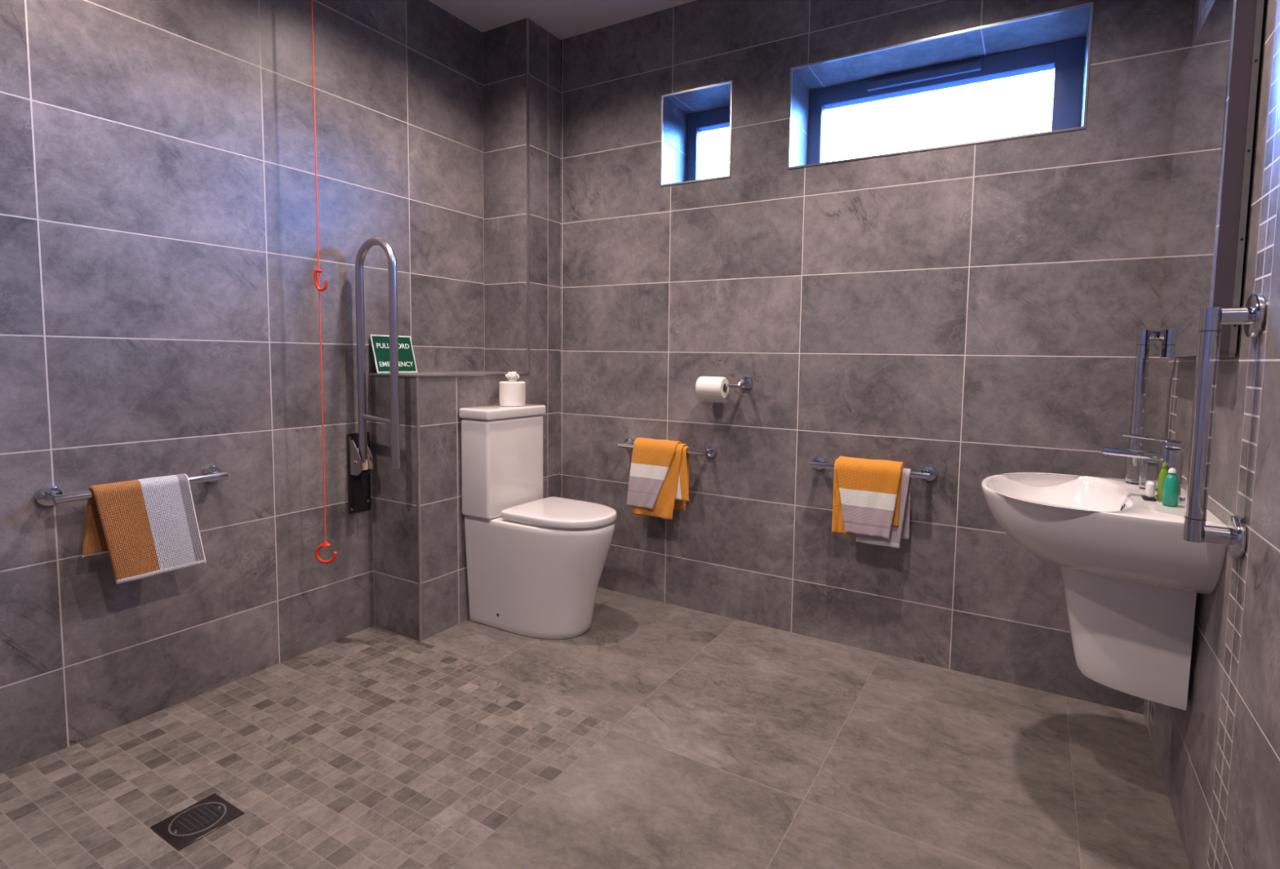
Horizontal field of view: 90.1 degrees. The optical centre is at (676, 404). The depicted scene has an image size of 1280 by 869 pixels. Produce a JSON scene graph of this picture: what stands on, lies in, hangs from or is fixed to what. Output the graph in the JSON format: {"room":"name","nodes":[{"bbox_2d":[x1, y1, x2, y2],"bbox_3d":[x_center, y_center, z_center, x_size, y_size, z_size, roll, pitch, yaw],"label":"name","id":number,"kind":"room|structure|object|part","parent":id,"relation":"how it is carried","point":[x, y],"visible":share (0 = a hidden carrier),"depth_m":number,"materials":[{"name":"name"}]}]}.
{"room":"accessible bathroom","nodes":[
{"label":"accessible bathroom","id":0,"kind":"room"},
{"bbox_2d":[0,0,484,774],"bbox_3d":[-1.560,-0.364,2.087,0.200,2.589,3.370,3,5,29],"label":"wall","id":1,"kind":"structure","parent":0,"point":[159,300],"depth_m":2.02,"materials":[{"name":"tile"}]},
{"bbox_2d":[35,465,228,506],"bbox_3d":[-1.556,0.235,1.862,0.086,0.054,0.443,3,5,29],"label":"towel bar","id":2,"kind":"object","parent":1,"relation":"attached to","point":[48,495],"visible":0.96,"depth_m":1.71,"materials":[{"name":"silver metal"}]},
{"bbox_3d":[-1.649,0.246,1.692,0.057,0.020,0.020,3,5,29],"label":"post","id":3,"kind":"part","parent":2,"relation":"part of","materials":[{"name":"silver metal"}]},
{"bbox_2d":[81,473,206,584],"bbox_3d":[-1.535,0.354,1.847,0.052,0.284,0.280,3,5,29],"label":"hand towel","id":4,"kind":"object","parent":2,"relation":"hanging from","point":[147,527],"visible":1,"depth_m":1.82,"materials":[{"name":"orange fabric"}]},
{"bbox_2d":[346,236,399,514],"bbox_3d":[-1.129,-0.097,2.412,0.260,1.051,0.096,3,5,29],"label":"support rail","id":5,"kind":"object","parent":1,"relation":"attached to","point":[359,457],"visible":1,"depth_m":2.41,"materials":[{"name":"grey metal"}]},
{"bbox_3d":[-1.245,0.265,2.502,0.006,0.312,0.094,3,5,29],"label":"wall plate","id":6,"kind":"part","parent":5,"relation":"part of","materials":[{"name":"grey metal"}]},
{"bbox_2d":[371,371,525,377],"bbox_3d":[-0.944,-0.131,2.719,0.280,0.010,0.607,3,5,29],"label":"shelf","id":7,"kind":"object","parent":1,"relation":"attached to","point":[455,372],"depth_m":2.65,"materials":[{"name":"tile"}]},
{"bbox_2d":[369,334,417,373],"bbox_3d":[-1.143,-0.206,2.585,0.043,0.150,0.186,3,5,29],"label":"sign","id":8,"kind":"object","parent":7,"relation":"on","point":[380,344],"visible":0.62,"depth_m":2.57,"materials":[{"name":"green plastic"}]},
{"bbox_2d":[482,17,560,498],"bbox_3d":[-0.738,-0.424,3.061,0.276,2.589,0.223,3,5,29],"label":"wall pillar","id":9,"kind":"structure","parent":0,"point":[504,46],"depth_m":2.94,"materials":[{"name":"tile"}]},
{"bbox_2d":[526,17,529,372],"bbox_3d":[-0.665,-0.925,2.859,0.009,1.558,0.009,3,5,29],"label":"trim","id":10,"kind":"structure","parent":9,"relation":"attached to","point":[527,18],"depth_m":2.86,"materials":[{"name":"grey metal"}]},
{"bbox_2d":[428,0,695,39],"bbox_3d":[-0.298,-1.644,1.291,3.050,0.120,3.370,3,5,29],"label":"ceiling","id":11,"kind":"structure","parent":0,"point":[563,19],"depth_m":2.75,"materials":[{"name":"grey paint"}]},
{"bbox_2d":[311,0,337,564],"bbox_3d":[-1.241,-0.544,2.209,0.076,2.238,0.076,3,5,29],"label":"pull cord","id":12,"kind":"object","parent":11,"relation":"hanging from","point":[325,544],"visible":1,"depth_m":2.22,"materials":[{"name":"red plastic"}]},
{"bbox_3d":[-1.240,-0.571,2.207,0.006,2.130,0.005,3,5,29],"label":"cord","id":13,"kind":"part","parent":12,"relation":"part of","materials":[{"name":"red fabric"}]},
{"bbox_3d":[-1.257,0.531,2.289,0.079,0.082,0.021,1,4,-4],"label":"pull handle","id":14,"kind":"part","parent":12,"relation":"part of","materials":[{"name":"red plastic"}]},
{"bbox_2d":[0,587,1190,868],"bbox_3d":[-0.340,1.057,1.492,3.050,0.120,3.370,3,5,29],"label":"floor","id":15,"kind":"structure","parent":0,"point":[657,735],"depth_m":1.73,"materials":[{"name":"tile"}]},
{"bbox_2d":[150,793,244,850],"bbox_3d":[-1.129,0.980,1.506,0.136,0.006,0.135,3,5,29],"label":"floor drain","id":16,"kind":"object","parent":15,"relation":"on","point":[195,822],"visible":1,"depth_m":1.50,"materials":[{"name":"grey metal"}]},
{"bbox_2d":[369,374,528,640],"bbox_3d":[-0.953,0.382,2.758,0.278,1.020,0.605,3,5,29],"label":"wall ledge","id":17,"kind":"object","parent":15,"relation":"on","point":[445,592],"visible":0.57,"depth_m":2.51,"materials":[{"name":"tile"}]},
{"bbox_2d":[368,373,416,377],"bbox_3d":[-1.093,-0.115,2.453,0.283,0.007,0.002,3,5,29],"label":"trim","id":18,"kind":"structure","parent":17,"relation":"attached to","point":[370,374],"depth_m":2.46,"materials":[{"name":"grey"}]},
{"bbox_2d":[415,377,422,641],"bbox_3d":[-0.980,0.406,2.429,0.009,1.019,0.010,3,5,29],"label":"trim","id":19,"kind":"structure","parent":17,"relation":"attached to","point":[417,405],"depth_m":2.42,"materials":[{"name":"grey metal"}]},
{"bbox_2d":[416,373,528,377],"bbox_3d":[-0.822,-0.125,2.648,0.002,0.007,0.610,3,5,29],"label":"trim","id":20,"kind":"structure","parent":17,"relation":"attached to","point":[468,375],"depth_m":2.59,"materials":[{"name":"grey"}]},
{"bbox_2d":[459,404,617,639],"bbox_3d":[-0.529,0.463,2.607,0.606,0.894,0.366,3,5,29],"label":"toilet","id":21,"kind":"object","parent":15,"relation":"on","point":[535,564],"visible":0.99,"depth_m":2.53,"materials":[{"name":"white ceramic"}]},
{"bbox_3d":[-0.721,0.028,2.673,0.164,0.042,0.344,3,5,29],"label":"cistern lid","id":22,"kind":"part","parent":21,"relation":"part of","materials":[{"name":"white ceramic"}]},
{"bbox_2d":[498,371,525,406],"bbox_3d":[-0.693,-0.069,2.698,0.108,0.146,0.108,3,5,29],"label":"jar","id":23,"kind":"object","parent":21,"relation":"on","point":[512,393],"visible":1,"depth_m":2.66,"materials":[{"name":"white"}]},
{"bbox_3d":[-0.441,0.457,2.575,0.400,0.005,0.316,3,5,29],"label":"seat","id":24,"kind":"part","parent":21,"relation":"part of","materials":[{"name":"white plastic"}]},
{"bbox_3d":[-0.440,0.438,2.573,0.418,0.032,0.329,3,5,29],"label":"lid","id":25,"kind":"part","parent":21,"relation":"part of","materials":[{"name":"white plastic"}]},
{"bbox_2d":[560,0,1195,714],"bbox_3d":[0.429,-0.380,2.718,2.650,2.589,0.320,3,5,29],"label":"wall","id":26,"kind":"structure","parent":0,"point":[971,313],"depth_m":2.41,"materials":[{"name":"tile"}]},
{"bbox_2d":[617,437,715,457],"bbox_3d":[-0.051,0.189,2.792,0.464,0.054,0.086,3,5,29],"label":"towel bar","id":27,"kind":"object","parent":26,"relation":"attached to","point":[709,451],"visible":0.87,"depth_m":2.71,"materials":[{"name":"silver metal"}]},
{"bbox_2d":[626,437,689,519],"bbox_3d":[-0.069,0.318,2.774,0.307,0.337,0.088,3,5,29],"label":"hand towel","id":28,"kind":"object","parent":27,"relation":"hanging from","point":[659,481],"visible":0.99,"depth_m":2.74,"materials":[{"name":"orange fabric"}]},
{"bbox_2d":[660,80,733,186],"bbox_3d":[0.081,-1.133,2.681,0.333,0.383,0.008,3,5,29],"label":"trim","id":29,"kind":"structure","parent":26,"relation":"attached to","point":[731,81],"depth_m":2.68,"materials":[{"name":"grey"}]},
{"bbox_2d":[686,106,729,181],"bbox_3d":[0.201,-1.147,2.894,0.319,0.369,0.060,3,5,29],"label":"window","id":30,"kind":"structure","parent":26,"relation":"in","point":[717,118],"depth_m":2.92,"materials":[{"name":"blue"}]},
{"bbox_2d":[695,376,751,388],"bbox_3d":[0.196,-0.095,2.636,0.220,0.048,0.082,3,5,29],"label":"toilet roll holder","id":31,"kind":"object","parent":26,"relation":"attached to","point":[745,382],"visible":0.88,"depth_m":2.61,"materials":[{"name":"silver metal"}]},
{"bbox_2d":[695,376,728,399],"bbox_3d":[0.148,-0.071,2.621,0.116,0.089,0.089,3,5,29],"label":"toilet roll","id":32,"kind":"object","parent":31,"relation":"on","point":[706,387],"visible":1,"depth_m":2.59,"materials":[{"name":"white paper"}]},
{"bbox_3d":[0.269,-0.084,2.591,0.017,0.025,0.072,3,5,29],"label":"arm","id":33,"kind":"part","parent":31,"relation":"part of","materials":[{"name":"silver metal"}]},
{"bbox_3d":[0.288,-0.092,2.625,0.048,0.048,0.012,3,5,29],"label":"wall plate","id":34,"kind":"part","parent":31,"relation":"part of","materials":[{"name":"silver metal"}]},
{"bbox_2d":[809,456,937,480],"bbox_3d":[0.717,0.239,2.362,0.458,0.054,0.086,3,5,29],"label":"towel bar","id":35,"kind":"object","parent":26,"relation":"attached to","point":[928,473],"visible":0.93,"depth_m":2.29,"materials":[{"name":"silver metal"}]},
{"bbox_2d":[831,456,911,548],"bbox_3d":[0.714,0.352,2.334,0.266,0.310,0.094,3,5,29],"label":"hand towel","id":36,"kind":"object","parent":35,"relation":"hanging from","point":[871,498],"visible":1,"depth_m":2.30,"materials":[{"name":"orange fabric"}]},
{"bbox_2d":[787,1,1093,168],"bbox_3d":[0.868,-1.088,2.240,0.983,0.383,0.008,3,5,29],"label":"trim","id":37,"kind":"structure","parent":26,"relation":"attached to","point":[1087,4],"depth_m":2.18,"materials":[{"name":"grey"}]},
{"bbox_2d":[807,36,1085,164],"bbox_3d":[0.984,-1.102,2.446,0.969,0.369,0.076,3,5,29],"label":"window","id":38,"kind":"structure","parent":26,"relation":"in","point":[1066,57],"depth_m":2.35,"materials":[{"name":"blue"}]},
{"bbox_2d":[866,59,982,91],"bbox_3d":[0.937,-1.252,2.429,0.410,0.034,0.017,3,5,29],"label":"vent","id":39,"kind":"object","parent":38,"relation":"attached to","point":[967,68],"depth_m":2.42,"materials":[{"name":"blue"}]},
{"bbox_2d":[1142,0,1279,868],"bbox_3d":[0.923,-0.223,0.696,0.200,2.589,3.370,3,5,29],"label":"wall","id":40,"kind":"structure","parent":0,"point":[1218,758],"depth_m":1.20,"materials":[{"name":"tile"}]},
{"bbox_2d":[981,472,1226,711],"bbox_3d":[1.031,0.455,1.640,0.464,0.475,0.538,3,5,29],"label":"washbasin","id":41,"kind":"object","parent":40,"relation":"attached to","point":[1131,580],"visible":0.95,"depth_m":1.49,"materials":[{"name":"white ceramic"}]},
{"bbox_3d":[1.033,0.312,1.629,0.464,0.188,0.538,3,5,29],"label":"bowl","id":42,"kind":"part","parent":41,"relation":"part of","materials":[{"name":"white ceramic"}]},
{"bbox_2d":[1124,457,1139,485],"bbox_3d":[1.238,0.169,1.717,0.049,0.089,0.049,3,5,29],"label":"glass tumbler","id":43,"kind":"object","parent":41,"relation":"on","point":[1132,464],"visible":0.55,"depth_m":1.70,"materials":[{"name":"clear glass"}]},
{"bbox_2d":[1101,432,1184,501],"bbox_3d":[1.138,0.148,1.559,0.166,0.152,0.052,3,5,29],"label":"mixer tap","id":44,"kind":"object","parent":41,"relation":"on","point":[1172,454],"visible":0.68,"depth_m":1.53,"materials":[{"name":"silver metal"}]},
{"bbox_3d":[1.127,0.120,1.564,0.138,0.029,0.034,3,5,29],"label":"spout","id":45,"kind":"part","parent":44,"relation":"part of","materials":[{"name":"silver metal"}]},
{"bbox_3d":[1.154,0.088,1.547,0.123,0.030,0.038,3,5,29],"label":"lever","id":46,"kind":"part","parent":44,"relation":"part of","materials":[{"name":"silver metal"}]},
{"bbox_2d":[1141,495,1155,501],"bbox_3d":[1.131,0.224,1.526,0.025,0.004,0.040,3,5,29],"label":"coaster","id":47,"kind":"object","parent":41,"relation":"on","point":[1144,497],"visible":0.88,"depth_m":1.51,"materials":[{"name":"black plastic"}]},
{"bbox_2d":[1145,480,1155,497],"bbox_3d":[1.133,0.202,1.524,0.016,0.038,0.032,3,5,29],"label":"bottle","id":48,"kind":"object","parent":47,"relation":"on","point":[1150,486],"visible":1,"depth_m":1.51,"materials":[{"name":"white plastic"}]},
{"bbox_2d":[1138,457,1159,491],"bbox_3d":[1.222,0.174,1.642,0.049,0.089,0.049,3,5,29],"label":"glass tumbler","id":49,"kind":"object","parent":41,"relation":"on","point":[1148,468],"visible":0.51,"depth_m":1.63,"materials":[{"name":"clear glass"}]},
{"bbox_2d":[1156,462,1168,502],"bbox_3d":[1.149,0.182,1.503,0.021,0.092,0.021,3,5,29],"label":"soap bottle","id":50,"kind":"object","parent":41,"relation":"on","point":[1164,472],"visible":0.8,"depth_m":1.50,"materials":[{"name":"green plastic"}]},
{"bbox_2d":[1161,468,1179,506],"bbox_3d":[1.133,0.188,1.459,0.031,0.086,0.031,3,5,29],"label":"soap bottle","id":51,"kind":"object","parent":41,"relation":"on","point":[1171,490],"visible":1,"depth_m":1.45,"materials":[{"name":"teal plastic"}]},
{"bbox_2d":[1128,329,1159,449],"bbox_3d":[1.395,-0.017,1.866,0.098,0.454,0.084,3,5,29],"label":"grab rail","id":52,"kind":"object","parent":40,"relation":"attached to","point":[1144,337],"visible":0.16,"depth_m":1.87,"materials":[{"name":"silver metal"}]},
{"bbox_3d":[1.406,-0.201,1.847,0.057,0.032,0.032,3,5,29],"label":"arm","id":53,"kind":"part","parent":52,"relation":"part of","materials":[{"name":"silver metal"}]},
{"bbox_2d":[1158,0,1264,359],"bbox_3d":[1.250,-0.502,1.509,0.052,0.779,0.587,3,5,29],"label":"wall mirror","id":54,"kind":"object","parent":40,"relation":"attached to","point":[1217,88],"visible":0.94,"depth_m":1.34,"materials":[{"name":"grey mirror"}]},
{"bbox_2d":[1182,293,1265,559],"bbox_3d":[1.028,0.041,1.206,0.086,0.496,0.081,3,5,29],"label":"grab rail","id":55,"kind":"object","parent":40,"relation":"attached to","point":[1252,316],"visible":1,"depth_m":1.20,"materials":[{"name":"silver metal"}]},
{"bbox_3d":[1.006,0.040,1.218,0.033,0.447,0.033,3,5,29],"label":"rail","id":56,"kind":"part","parent":55,"relation":"part of","materials":[{"name":"silver metal"}]},
{"bbox_3d":[1.033,0.248,1.216,0.045,0.032,0.032,3,5,29],"label":"arm","id":57,"kind":"part","parent":55,"relation":"part of","materials":[{"name":"silver metal"}]},
{"bbox_3d":[1.040,-0.165,1.186,0.045,0.032,0.032,3,5,29],"label":"arm","id":58,"kind":"part","parent":55,"relation":"part of","materials":[{"name":"silver metal"}]}
]}

